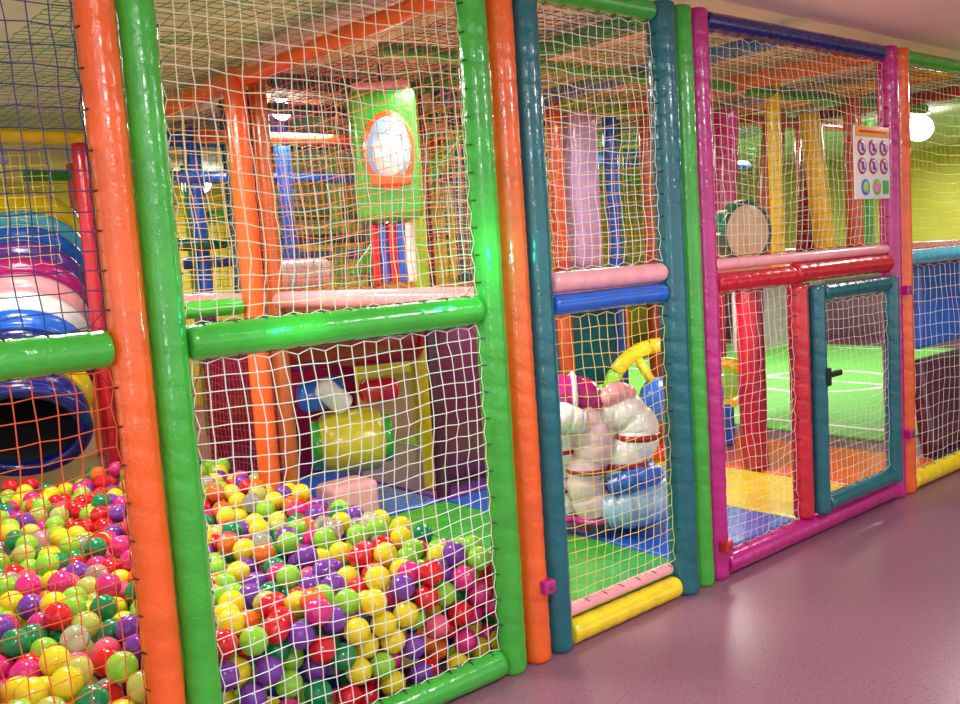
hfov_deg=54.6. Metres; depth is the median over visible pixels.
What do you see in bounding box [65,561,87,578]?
ball
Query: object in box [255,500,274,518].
ball
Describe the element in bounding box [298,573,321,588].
ball
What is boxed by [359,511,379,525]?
ball
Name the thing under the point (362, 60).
safety net
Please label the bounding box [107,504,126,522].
ball
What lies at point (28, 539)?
ball
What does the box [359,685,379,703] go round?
ball
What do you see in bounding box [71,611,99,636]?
ball
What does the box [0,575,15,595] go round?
ball
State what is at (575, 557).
foam mat
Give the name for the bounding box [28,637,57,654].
ball
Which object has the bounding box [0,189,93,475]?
slide
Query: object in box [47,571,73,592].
ball
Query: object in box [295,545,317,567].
ball
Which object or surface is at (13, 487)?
ball
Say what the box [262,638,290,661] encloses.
ball
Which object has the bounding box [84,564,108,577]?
ball
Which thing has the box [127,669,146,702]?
ball
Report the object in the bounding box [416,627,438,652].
ball
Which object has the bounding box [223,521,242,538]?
ball
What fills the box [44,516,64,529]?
ball
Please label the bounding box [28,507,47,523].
ball
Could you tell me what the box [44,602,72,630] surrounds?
ball
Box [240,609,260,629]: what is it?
ball
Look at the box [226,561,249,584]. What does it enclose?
ball
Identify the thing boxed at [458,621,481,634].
ball
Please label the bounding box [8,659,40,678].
ball
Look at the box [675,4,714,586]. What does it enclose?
post
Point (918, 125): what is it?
ceiling lamp
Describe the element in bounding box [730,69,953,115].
rail
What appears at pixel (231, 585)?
ball
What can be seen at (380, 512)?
ball
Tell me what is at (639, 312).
wall
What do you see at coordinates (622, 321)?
safety net
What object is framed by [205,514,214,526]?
ball
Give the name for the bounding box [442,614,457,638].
ball
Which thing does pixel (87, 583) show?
ball
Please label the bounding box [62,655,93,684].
ball
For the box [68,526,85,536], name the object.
ball
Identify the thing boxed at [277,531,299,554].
ball
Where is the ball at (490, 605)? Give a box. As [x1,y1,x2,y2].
[482,592,494,616]
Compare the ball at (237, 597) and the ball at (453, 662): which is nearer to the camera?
the ball at (237, 597)
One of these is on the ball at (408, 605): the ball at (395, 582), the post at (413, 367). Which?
the ball at (395, 582)
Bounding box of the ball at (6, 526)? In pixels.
[0,523,19,541]
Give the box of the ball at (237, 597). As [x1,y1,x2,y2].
[218,590,244,610]
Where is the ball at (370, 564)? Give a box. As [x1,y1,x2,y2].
[362,562,382,577]
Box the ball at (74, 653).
[70,651,90,659]
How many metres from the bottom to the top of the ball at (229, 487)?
0.089 m
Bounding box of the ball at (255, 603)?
[252,591,272,616]
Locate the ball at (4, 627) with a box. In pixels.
[0,614,13,638]
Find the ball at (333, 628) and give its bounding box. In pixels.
[320,606,345,633]
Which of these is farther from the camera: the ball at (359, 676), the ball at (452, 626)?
the ball at (452, 626)
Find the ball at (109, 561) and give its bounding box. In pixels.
[101,558,121,572]
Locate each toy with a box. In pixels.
[558,372,668,528]
[721,357,738,445]
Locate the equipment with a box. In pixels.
[270,332,435,489]
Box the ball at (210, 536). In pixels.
[207,531,211,544]
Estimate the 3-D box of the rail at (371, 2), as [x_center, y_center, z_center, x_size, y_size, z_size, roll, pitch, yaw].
[-0.661,-1.327,3.805,0.071,0.071,1.250,-9,8,-40]
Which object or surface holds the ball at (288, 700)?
on the balls at (78, 504)
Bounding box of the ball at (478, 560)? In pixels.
[466,546,490,570]
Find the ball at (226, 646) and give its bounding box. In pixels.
[216,628,237,659]
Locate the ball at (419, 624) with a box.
[406,604,425,629]
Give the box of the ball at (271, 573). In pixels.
[266,563,284,582]
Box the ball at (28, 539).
[16,534,38,549]
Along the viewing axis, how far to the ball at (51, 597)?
3.11 m
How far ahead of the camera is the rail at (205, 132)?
5.81 m
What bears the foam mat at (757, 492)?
on the floor
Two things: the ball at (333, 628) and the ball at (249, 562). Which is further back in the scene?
the ball at (249, 562)
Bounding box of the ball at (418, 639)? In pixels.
[401,633,425,659]
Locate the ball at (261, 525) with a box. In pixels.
[248,519,269,537]
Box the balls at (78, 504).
[0,457,485,703]
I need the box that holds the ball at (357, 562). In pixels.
[348,544,371,568]
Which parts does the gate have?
latch plate, gate rail, lacing cord, gate rail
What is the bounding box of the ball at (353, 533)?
[347,523,368,545]
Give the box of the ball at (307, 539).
[302,528,317,547]
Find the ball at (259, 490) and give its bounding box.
[248,485,266,498]
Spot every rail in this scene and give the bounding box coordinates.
[0,126,87,143]
[0,149,8,163]
[0,330,114,381]
[22,169,639,181]
[164,73,222,115]
[167,132,639,158]
[174,172,450,183]
[178,228,450,250]
[182,249,364,269]
[184,297,244,318]
[186,296,484,360]
[195,130,444,149]
[206,208,357,222]
[218,99,544,126]
[235,0,453,84]
[243,0,403,65]
[266,73,373,92]
[269,103,348,132]
[370,650,508,703]
[377,41,735,92]
[411,17,645,95]
[430,89,549,110]
[537,0,656,20]
[543,39,780,101]
[552,263,667,293]
[553,283,668,315]
[561,99,643,117]
[572,563,673,616]
[572,576,682,643]
[598,157,749,170]
[628,54,875,111]
[708,11,887,60]
[717,244,889,270]
[718,266,798,293]
[729,483,898,572]
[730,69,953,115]
[739,114,863,131]
[746,85,928,113]
[787,254,893,284]
[797,85,959,119]
[909,50,959,74]
[912,245,959,264]
[916,450,959,487]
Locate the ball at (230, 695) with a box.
[222,689,235,703]
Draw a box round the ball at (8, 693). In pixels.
[0,676,27,703]
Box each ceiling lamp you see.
[202,169,210,191]
[273,94,290,119]
[910,110,933,140]
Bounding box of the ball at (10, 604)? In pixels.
[0,591,22,614]
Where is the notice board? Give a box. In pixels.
[853,125,889,198]
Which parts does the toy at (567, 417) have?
leg, leg, leg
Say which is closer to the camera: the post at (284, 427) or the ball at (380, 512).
the ball at (380, 512)
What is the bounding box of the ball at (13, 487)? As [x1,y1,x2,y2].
[1,479,18,491]
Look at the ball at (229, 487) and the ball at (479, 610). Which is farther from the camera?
the ball at (229, 487)
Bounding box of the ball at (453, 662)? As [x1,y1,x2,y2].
[446,653,467,669]
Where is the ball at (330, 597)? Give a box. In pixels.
[315,584,334,605]
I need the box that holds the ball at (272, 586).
[260,581,282,592]
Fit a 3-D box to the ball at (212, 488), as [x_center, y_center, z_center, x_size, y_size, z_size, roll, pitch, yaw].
[-1.276,0.679,4.488,0.089,0.090,0.090,-5,6,-14]
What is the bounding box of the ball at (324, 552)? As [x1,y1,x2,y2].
[317,548,329,560]
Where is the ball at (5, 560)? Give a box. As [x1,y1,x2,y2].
[0,553,10,567]
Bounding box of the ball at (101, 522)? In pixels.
[94,517,113,532]
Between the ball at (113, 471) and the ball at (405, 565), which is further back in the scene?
the ball at (113, 471)
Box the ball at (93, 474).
[90,466,106,480]
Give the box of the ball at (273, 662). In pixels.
[254,656,283,685]
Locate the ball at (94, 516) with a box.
[90,506,107,521]
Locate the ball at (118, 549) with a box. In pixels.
[108,536,130,557]
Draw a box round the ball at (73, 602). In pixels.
[61,595,86,621]
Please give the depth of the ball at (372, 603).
3.06 m
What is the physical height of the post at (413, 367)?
2.500 m
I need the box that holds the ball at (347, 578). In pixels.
[337,566,359,586]
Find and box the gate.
[808,275,902,513]
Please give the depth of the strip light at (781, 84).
6.34 m
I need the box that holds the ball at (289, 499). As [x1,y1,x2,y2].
[281,496,299,513]
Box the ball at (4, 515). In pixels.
[0,510,8,522]
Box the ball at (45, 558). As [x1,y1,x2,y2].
[35,552,59,575]
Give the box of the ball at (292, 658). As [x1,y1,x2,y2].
[282,647,304,669]
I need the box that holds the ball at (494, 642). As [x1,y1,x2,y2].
[489,630,496,649]
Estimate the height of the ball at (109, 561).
0.090 m
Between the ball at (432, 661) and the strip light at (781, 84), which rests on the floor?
the ball at (432, 661)
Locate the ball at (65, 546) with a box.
[58,536,80,553]
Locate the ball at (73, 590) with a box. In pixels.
[63,586,87,600]
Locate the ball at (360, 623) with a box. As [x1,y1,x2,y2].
[343,617,370,645]
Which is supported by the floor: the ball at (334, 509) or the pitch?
the pitch
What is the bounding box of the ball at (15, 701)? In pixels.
[6,698,32,703]
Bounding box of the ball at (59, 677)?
[49,666,83,699]
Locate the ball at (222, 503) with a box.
[211,501,230,518]
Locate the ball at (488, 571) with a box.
[481,551,491,574]
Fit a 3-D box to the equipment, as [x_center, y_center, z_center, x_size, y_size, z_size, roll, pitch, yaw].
[-0.821,0.336,5.698,1.108,1.150,0.410,-5,6,-15]
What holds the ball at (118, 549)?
on the balls at (78, 504)
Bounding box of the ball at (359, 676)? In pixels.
[345,657,371,684]
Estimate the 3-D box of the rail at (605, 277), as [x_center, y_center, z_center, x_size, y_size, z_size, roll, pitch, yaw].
[0.503,-0.291,3.628,0.652,0.081,0.081,-9,8,-40]
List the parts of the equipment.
roller post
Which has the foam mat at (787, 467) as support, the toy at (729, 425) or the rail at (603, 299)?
the toy at (729, 425)
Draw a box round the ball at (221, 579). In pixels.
[214,572,236,587]
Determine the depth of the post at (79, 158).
5.85 m
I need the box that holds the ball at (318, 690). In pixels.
[304,679,332,703]
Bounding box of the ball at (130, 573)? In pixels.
[127,570,132,582]
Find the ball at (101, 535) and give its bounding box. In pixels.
[87,533,109,547]
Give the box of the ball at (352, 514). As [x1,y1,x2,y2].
[345,505,363,518]
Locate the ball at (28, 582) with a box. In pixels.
[14,574,40,595]
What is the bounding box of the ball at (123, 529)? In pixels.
[121,517,129,535]
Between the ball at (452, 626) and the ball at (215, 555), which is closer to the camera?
the ball at (452, 626)
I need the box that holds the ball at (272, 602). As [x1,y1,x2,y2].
[258,593,285,618]
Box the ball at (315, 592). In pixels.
[299,587,325,611]
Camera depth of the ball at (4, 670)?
2.80 m
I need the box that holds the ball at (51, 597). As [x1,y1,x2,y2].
[39,591,65,610]
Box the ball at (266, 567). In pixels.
[263,557,285,574]
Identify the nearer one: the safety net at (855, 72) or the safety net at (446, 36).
the safety net at (446, 36)
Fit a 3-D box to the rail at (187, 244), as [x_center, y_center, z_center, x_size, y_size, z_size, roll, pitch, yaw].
[-1.166,-0.839,6.910,2.540,0.081,0.081,-9,8,-40]
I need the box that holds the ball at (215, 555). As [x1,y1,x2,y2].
[209,552,225,561]
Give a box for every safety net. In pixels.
[0,0,109,341]
[0,0,404,132]
[0,145,61,267]
[0,368,150,703]
[154,0,478,325]
[163,86,240,299]
[167,8,645,139]
[169,147,443,289]
[186,317,281,484]
[191,325,502,703]
[209,142,450,292]
[246,5,472,289]
[271,92,410,288]
[309,36,865,138]
[406,150,450,277]
[416,34,655,267]
[434,103,554,275]
[537,1,664,270]
[544,68,959,144]
[555,304,679,603]
[598,142,755,264]
[630,65,878,251]
[709,31,889,257]
[719,284,802,550]
[738,125,797,246]
[909,65,959,248]
[913,260,959,467]
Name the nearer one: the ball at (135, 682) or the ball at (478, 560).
the ball at (135, 682)
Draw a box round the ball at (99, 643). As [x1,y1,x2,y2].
[91,637,121,656]
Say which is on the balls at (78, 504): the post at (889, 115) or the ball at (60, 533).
the ball at (60, 533)
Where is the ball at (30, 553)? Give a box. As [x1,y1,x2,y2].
[11,544,35,563]
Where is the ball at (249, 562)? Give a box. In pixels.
[237,558,255,572]
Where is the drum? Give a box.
[716,199,771,257]
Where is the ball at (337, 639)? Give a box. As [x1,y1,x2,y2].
[318,628,339,643]
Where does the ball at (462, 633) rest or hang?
on the ball at (453, 662)
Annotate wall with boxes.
[0,183,647,421]
[202,355,357,480]
[737,144,959,248]
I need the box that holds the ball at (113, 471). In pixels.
[108,462,121,477]
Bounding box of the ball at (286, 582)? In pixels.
[276,564,300,589]
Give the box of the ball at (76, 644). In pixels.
[60,624,90,652]
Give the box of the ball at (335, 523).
[322,518,343,539]
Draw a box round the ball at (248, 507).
[241,493,260,511]
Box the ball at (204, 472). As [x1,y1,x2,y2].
[200,465,207,475]
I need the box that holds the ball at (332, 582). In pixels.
[321,573,345,595]
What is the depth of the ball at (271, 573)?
3.40 m
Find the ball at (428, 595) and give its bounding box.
[414,584,438,610]
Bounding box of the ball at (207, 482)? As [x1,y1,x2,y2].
[201,475,215,486]
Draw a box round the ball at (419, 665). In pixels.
[408,661,433,683]
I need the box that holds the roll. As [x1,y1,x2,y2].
[281,258,331,290]
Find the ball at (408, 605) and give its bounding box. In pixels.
[393,601,418,627]
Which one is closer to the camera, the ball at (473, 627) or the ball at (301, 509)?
the ball at (473, 627)
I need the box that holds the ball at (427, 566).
[418,559,442,585]
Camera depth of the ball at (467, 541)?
3.46 m
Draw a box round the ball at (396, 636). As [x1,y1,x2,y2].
[380,627,405,653]
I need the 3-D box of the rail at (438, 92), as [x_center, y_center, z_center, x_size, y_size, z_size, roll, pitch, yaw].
[0.078,-1.542,5.702,0.910,0.091,0.091,-9,8,-40]
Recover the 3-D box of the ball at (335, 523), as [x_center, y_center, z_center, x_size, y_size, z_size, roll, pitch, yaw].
[-0.594,0.718,3.765,0.089,0.090,0.089,-6,6,-22]
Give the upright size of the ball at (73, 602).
0.089 m
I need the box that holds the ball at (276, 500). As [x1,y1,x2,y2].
[264,491,283,509]
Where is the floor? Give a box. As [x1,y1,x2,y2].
[0,333,959,703]
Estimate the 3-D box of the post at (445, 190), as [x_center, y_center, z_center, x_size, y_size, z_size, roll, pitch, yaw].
[-0.292,-0.785,10.214,0.100,2.500,0.100,1,8,39]
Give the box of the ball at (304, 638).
[287,621,314,649]
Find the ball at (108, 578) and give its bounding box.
[95,573,121,596]
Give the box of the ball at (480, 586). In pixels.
[467,581,490,605]
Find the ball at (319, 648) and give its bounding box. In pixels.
[308,635,335,663]
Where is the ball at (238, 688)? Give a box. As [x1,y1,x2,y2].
[234,686,241,703]
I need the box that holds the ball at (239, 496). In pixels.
[228,492,244,508]
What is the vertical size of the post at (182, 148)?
2.500 m
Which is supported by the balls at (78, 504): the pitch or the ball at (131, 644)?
the ball at (131, 644)
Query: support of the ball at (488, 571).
on the ball at (488, 580)
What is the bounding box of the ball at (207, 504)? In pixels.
[203,499,210,509]
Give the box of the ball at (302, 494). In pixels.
[291,484,309,500]
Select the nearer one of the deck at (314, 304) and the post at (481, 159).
the post at (481, 159)
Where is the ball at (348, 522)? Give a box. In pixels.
[332,512,351,532]
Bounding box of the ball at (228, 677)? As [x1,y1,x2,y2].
[219,661,239,691]
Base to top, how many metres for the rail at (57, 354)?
0.102 m
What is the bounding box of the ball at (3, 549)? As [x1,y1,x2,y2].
[0,542,11,556]
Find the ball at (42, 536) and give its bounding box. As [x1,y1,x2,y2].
[31,529,49,546]
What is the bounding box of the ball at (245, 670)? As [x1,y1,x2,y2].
[228,657,250,686]
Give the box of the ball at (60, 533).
[49,528,71,545]
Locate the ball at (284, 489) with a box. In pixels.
[275,485,291,498]
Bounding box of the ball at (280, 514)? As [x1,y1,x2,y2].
[268,511,287,522]
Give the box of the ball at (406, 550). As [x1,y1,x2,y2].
[397,547,417,563]
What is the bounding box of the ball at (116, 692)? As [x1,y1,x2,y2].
[100,682,123,702]
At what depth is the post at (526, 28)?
3.35 m
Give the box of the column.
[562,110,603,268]
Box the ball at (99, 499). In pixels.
[91,493,110,506]
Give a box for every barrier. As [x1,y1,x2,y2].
[313,498,495,627]
[555,308,615,384]
[719,294,726,357]
[731,285,787,354]
[913,260,959,348]
[914,348,959,457]
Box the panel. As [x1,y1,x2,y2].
[439,324,485,484]
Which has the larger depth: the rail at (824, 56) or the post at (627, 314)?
the post at (627, 314)
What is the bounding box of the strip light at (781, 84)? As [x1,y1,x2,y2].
[780,83,790,87]
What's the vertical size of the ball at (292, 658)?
0.090 m
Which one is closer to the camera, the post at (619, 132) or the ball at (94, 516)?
the ball at (94, 516)
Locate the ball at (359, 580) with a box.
[346,576,369,592]
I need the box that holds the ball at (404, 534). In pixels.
[390,526,412,548]
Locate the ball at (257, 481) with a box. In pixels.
[248,479,265,491]
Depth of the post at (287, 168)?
6.06 m
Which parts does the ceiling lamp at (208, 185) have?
lamp globe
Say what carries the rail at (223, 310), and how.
attached to the post at (244, 161)
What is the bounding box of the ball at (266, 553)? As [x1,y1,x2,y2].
[253,543,276,565]
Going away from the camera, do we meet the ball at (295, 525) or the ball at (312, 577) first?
the ball at (312, 577)
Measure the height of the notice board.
0.370 m
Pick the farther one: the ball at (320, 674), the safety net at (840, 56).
the safety net at (840, 56)
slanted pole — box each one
[450,191,457,280]
[713,108,738,258]
[757,112,785,254]
[796,120,822,251]
[798,111,835,249]
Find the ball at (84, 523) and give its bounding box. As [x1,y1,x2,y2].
[76,519,94,533]
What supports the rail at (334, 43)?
attached to the post at (244, 161)
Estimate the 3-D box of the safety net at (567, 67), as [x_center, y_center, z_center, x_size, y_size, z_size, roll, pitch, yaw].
[0.238,-0.924,4.654,0.047,0.962,1.758,-9,8,-40]
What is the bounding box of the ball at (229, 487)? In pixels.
[223,484,239,501]
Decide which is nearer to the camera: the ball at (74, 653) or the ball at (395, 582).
the ball at (74, 653)
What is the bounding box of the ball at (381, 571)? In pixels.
[365,565,388,590]
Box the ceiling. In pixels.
[0,0,959,183]
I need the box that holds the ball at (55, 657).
[38,645,70,675]
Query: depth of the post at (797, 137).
7.95 m
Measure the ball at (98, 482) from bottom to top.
0.089 m
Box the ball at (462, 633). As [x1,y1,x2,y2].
[453,628,477,653]
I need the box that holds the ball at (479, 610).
[466,601,482,624]
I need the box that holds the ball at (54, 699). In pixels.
[37,696,66,703]
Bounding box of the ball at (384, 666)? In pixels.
[370,652,395,679]
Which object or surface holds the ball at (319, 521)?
on the balls at (78, 504)
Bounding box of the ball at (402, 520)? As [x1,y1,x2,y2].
[390,516,411,530]
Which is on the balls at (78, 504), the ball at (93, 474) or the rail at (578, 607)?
the ball at (93, 474)
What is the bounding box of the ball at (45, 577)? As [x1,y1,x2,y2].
[41,570,57,590]
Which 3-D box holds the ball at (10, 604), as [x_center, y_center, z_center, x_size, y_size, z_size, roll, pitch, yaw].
[-1.633,0.877,3.240,0.089,0.090,0.090,2,7,40]
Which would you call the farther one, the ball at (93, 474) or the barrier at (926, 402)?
the barrier at (926, 402)
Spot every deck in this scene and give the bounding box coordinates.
[183,263,790,312]
[785,240,959,264]
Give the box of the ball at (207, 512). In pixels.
[204,510,215,522]
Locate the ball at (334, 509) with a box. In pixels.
[328,506,345,517]
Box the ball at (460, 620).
[448,600,472,625]
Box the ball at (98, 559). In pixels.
[86,556,105,566]
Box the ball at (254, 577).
[244,572,267,586]
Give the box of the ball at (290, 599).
[285,591,304,617]
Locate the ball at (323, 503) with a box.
[309,497,327,509]
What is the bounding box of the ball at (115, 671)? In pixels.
[106,651,138,683]
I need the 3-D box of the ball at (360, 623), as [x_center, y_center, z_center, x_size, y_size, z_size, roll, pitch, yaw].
[-0.403,0.917,3.052,0.089,0.089,0.089,0,7,35]
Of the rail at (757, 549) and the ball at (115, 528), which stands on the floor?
the rail at (757, 549)
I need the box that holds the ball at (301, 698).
[292,682,308,703]
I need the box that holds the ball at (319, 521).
[313,515,330,528]
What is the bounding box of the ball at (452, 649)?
[446,643,468,660]
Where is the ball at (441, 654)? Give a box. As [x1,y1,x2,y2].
[426,639,448,660]
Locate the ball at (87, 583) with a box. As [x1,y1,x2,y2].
[75,576,96,594]
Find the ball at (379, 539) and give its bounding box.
[371,536,393,553]
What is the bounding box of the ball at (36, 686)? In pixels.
[13,677,48,703]
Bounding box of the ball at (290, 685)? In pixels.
[275,669,302,698]
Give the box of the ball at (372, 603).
[361,589,387,615]
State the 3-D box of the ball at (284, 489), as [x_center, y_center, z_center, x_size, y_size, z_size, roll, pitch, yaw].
[-0.947,0.685,4.469,0.089,0.089,0.089,-6,6,-17]
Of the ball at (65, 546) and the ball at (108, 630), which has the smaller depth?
the ball at (108, 630)
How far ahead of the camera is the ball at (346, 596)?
3.08 m
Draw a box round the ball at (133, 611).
[130,604,137,613]
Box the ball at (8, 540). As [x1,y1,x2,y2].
[4,530,25,550]
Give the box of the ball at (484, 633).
[477,623,494,641]
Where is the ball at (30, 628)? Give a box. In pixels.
[23,623,47,651]
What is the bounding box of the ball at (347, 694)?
[335,684,362,703]
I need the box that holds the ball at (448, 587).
[434,581,456,606]
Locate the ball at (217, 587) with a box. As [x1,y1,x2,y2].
[212,584,225,607]
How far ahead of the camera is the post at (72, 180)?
8.04 m
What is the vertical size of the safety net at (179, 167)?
1.012 m
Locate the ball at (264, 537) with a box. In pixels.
[251,532,272,545]
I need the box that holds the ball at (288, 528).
[275,526,297,542]
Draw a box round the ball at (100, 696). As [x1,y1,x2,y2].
[75,684,109,703]
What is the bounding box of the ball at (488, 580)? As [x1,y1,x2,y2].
[478,572,492,591]
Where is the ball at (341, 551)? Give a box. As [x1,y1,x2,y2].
[328,541,350,563]
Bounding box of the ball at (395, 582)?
[389,574,414,600]
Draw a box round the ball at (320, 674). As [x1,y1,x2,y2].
[302,656,329,680]
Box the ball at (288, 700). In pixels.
[278,698,299,703]
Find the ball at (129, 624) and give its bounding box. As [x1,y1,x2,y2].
[115,614,139,642]
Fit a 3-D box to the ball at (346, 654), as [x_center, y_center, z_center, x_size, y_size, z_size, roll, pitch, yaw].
[-0.445,0.990,3.022,0.089,0.088,0.089,-6,6,-16]
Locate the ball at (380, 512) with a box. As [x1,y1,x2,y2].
[374,509,389,526]
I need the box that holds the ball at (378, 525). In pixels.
[366,518,387,537]
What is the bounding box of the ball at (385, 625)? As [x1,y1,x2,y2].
[370,611,396,637]
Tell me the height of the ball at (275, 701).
0.089 m
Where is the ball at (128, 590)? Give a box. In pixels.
[124,581,135,603]
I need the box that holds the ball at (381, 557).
[373,542,397,566]
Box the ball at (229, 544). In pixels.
[217,534,238,555]
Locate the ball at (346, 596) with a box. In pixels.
[334,588,360,615]
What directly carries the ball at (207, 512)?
on the balls at (78, 504)
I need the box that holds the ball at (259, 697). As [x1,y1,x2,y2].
[238,682,266,703]
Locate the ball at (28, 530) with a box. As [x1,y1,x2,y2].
[20,524,40,534]
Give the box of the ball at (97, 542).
[84,537,106,557]
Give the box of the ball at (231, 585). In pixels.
[224,583,241,590]
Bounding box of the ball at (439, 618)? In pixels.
[425,613,449,638]
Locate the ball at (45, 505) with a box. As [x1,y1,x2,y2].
[31,498,51,512]
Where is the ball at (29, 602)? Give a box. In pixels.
[16,594,41,619]
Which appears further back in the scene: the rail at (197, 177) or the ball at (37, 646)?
the rail at (197, 177)
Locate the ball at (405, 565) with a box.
[397,561,419,584]
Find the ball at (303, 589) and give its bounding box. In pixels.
[286,586,306,596]
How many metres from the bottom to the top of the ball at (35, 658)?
0.089 m
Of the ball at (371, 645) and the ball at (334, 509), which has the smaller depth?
the ball at (371, 645)
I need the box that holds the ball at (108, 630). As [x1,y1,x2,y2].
[97,618,121,642]
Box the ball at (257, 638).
[239,626,268,655]
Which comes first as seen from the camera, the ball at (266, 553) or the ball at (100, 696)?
the ball at (100, 696)
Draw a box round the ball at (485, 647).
[469,636,488,657]
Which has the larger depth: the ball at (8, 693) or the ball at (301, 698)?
the ball at (301, 698)
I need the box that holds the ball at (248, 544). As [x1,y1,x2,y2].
[233,538,255,559]
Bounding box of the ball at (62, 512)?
[49,507,68,522]
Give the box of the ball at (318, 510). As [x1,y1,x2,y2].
[305,505,324,518]
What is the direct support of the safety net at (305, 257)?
attached to the slanted pole
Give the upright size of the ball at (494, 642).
0.089 m
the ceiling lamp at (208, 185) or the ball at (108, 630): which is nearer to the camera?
the ball at (108, 630)
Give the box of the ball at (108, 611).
[89,594,117,621]
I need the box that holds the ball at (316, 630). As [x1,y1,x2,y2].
[296,618,318,636]
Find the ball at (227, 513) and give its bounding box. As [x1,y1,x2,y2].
[216,507,235,524]
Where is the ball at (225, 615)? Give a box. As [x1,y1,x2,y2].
[215,608,244,634]
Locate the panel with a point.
(459, 392)
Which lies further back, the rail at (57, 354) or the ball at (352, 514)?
the ball at (352, 514)
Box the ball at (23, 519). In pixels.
[15,513,34,529]
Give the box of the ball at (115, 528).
[102,524,122,535]
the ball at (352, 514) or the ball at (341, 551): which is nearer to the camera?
the ball at (341, 551)
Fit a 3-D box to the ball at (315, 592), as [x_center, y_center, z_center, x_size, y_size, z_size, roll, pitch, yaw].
[-0.548,0.819,3.056,0.089,0.088,0.089,-5,6,-13]
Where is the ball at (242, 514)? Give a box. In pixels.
[234,508,247,521]
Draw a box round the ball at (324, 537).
[313,527,335,549]
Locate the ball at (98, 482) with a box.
[94,475,110,487]
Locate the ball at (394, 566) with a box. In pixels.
[389,558,408,578]
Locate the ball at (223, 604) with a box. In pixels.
[215,601,239,621]
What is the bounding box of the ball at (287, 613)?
[268,606,294,626]
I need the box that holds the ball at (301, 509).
[286,501,305,517]
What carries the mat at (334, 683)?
on the floor
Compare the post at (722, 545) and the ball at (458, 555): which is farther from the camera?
the post at (722, 545)
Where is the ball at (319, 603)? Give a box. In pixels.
[304,597,332,625]
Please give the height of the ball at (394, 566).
0.088 m
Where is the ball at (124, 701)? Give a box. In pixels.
[113,699,135,703]
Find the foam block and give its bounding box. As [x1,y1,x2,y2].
[316,475,378,512]
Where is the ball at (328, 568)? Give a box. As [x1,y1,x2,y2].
[311,559,334,578]
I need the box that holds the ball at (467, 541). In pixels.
[461,535,483,556]
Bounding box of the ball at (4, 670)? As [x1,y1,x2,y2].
[0,654,11,678]
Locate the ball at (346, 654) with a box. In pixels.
[330,642,356,670]
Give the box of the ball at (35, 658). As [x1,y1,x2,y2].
[17,653,42,675]
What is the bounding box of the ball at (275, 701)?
[265,696,279,703]
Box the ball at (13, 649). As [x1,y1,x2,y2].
[0,628,30,658]
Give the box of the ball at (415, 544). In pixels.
[402,538,423,558]
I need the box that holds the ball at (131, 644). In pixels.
[122,634,142,663]
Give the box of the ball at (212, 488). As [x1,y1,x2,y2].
[206,483,224,501]
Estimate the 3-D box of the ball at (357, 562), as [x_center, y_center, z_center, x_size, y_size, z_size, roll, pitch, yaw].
[-0.442,0.755,3.436,0.089,0.089,0.089,-4,6,-6]
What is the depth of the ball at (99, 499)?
4.45 m
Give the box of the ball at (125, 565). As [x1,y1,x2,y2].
[119,549,132,571]
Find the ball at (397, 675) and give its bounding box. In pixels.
[380,670,405,695]
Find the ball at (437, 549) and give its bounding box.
[427,544,446,563]
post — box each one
[66,163,103,453]
[71,142,120,476]
[72,0,185,703]
[114,0,222,703]
[180,165,208,433]
[181,147,211,456]
[183,127,216,322]
[220,112,241,292]
[220,121,236,292]
[221,67,280,490]
[246,90,265,291]
[248,79,300,484]
[272,116,301,290]
[272,152,286,313]
[324,133,347,286]
[340,167,359,406]
[363,222,379,286]
[405,221,419,434]
[410,82,429,286]
[417,95,450,497]
[441,165,450,277]
[446,105,472,281]
[454,0,526,674]
[486,0,555,663]
[512,0,573,653]
[544,100,575,375]
[602,116,628,383]
[616,119,627,265]
[625,306,629,348]
[638,110,664,441]
[646,0,699,595]
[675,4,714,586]
[691,7,733,579]
[735,289,768,470]
[766,83,784,253]
[787,284,814,518]
[795,117,799,198]
[810,280,825,307]
[843,95,863,247]
[862,121,874,244]
[876,45,914,497]
[898,47,916,493]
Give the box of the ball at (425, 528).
[412,523,432,543]
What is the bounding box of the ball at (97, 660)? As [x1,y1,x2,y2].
[91,647,118,677]
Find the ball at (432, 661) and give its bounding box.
[418,656,439,674]
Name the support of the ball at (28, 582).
on the balls at (78, 504)
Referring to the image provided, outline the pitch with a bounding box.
[597,342,955,442]
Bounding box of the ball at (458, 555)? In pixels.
[442,541,466,565]
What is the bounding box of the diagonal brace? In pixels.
[350,124,462,281]
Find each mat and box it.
[121,585,458,700]
[282,472,438,515]
[341,442,486,502]
[390,501,670,617]
[394,435,420,446]
[450,489,794,557]
[649,459,844,518]
[659,435,933,484]
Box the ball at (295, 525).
[287,519,306,534]
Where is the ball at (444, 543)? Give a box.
[426,539,446,553]
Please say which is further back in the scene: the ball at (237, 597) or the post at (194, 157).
the post at (194, 157)
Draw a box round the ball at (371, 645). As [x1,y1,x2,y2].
[354,632,378,658]
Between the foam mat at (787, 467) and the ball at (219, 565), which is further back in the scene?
the foam mat at (787, 467)
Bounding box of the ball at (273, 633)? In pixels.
[261,615,289,644]
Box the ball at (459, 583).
[452,565,475,590]
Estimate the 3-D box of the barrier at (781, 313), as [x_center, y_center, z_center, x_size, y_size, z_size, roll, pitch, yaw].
[2.419,-0.363,8.007,0.750,0.700,0.100,-9,8,-40]
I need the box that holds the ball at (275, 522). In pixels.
[268,518,286,530]
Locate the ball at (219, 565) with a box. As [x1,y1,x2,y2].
[210,558,226,573]
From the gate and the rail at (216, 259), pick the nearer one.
the gate
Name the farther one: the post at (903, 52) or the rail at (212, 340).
the post at (903, 52)
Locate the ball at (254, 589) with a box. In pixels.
[239,583,261,609]
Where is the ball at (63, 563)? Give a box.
[54,552,69,568]

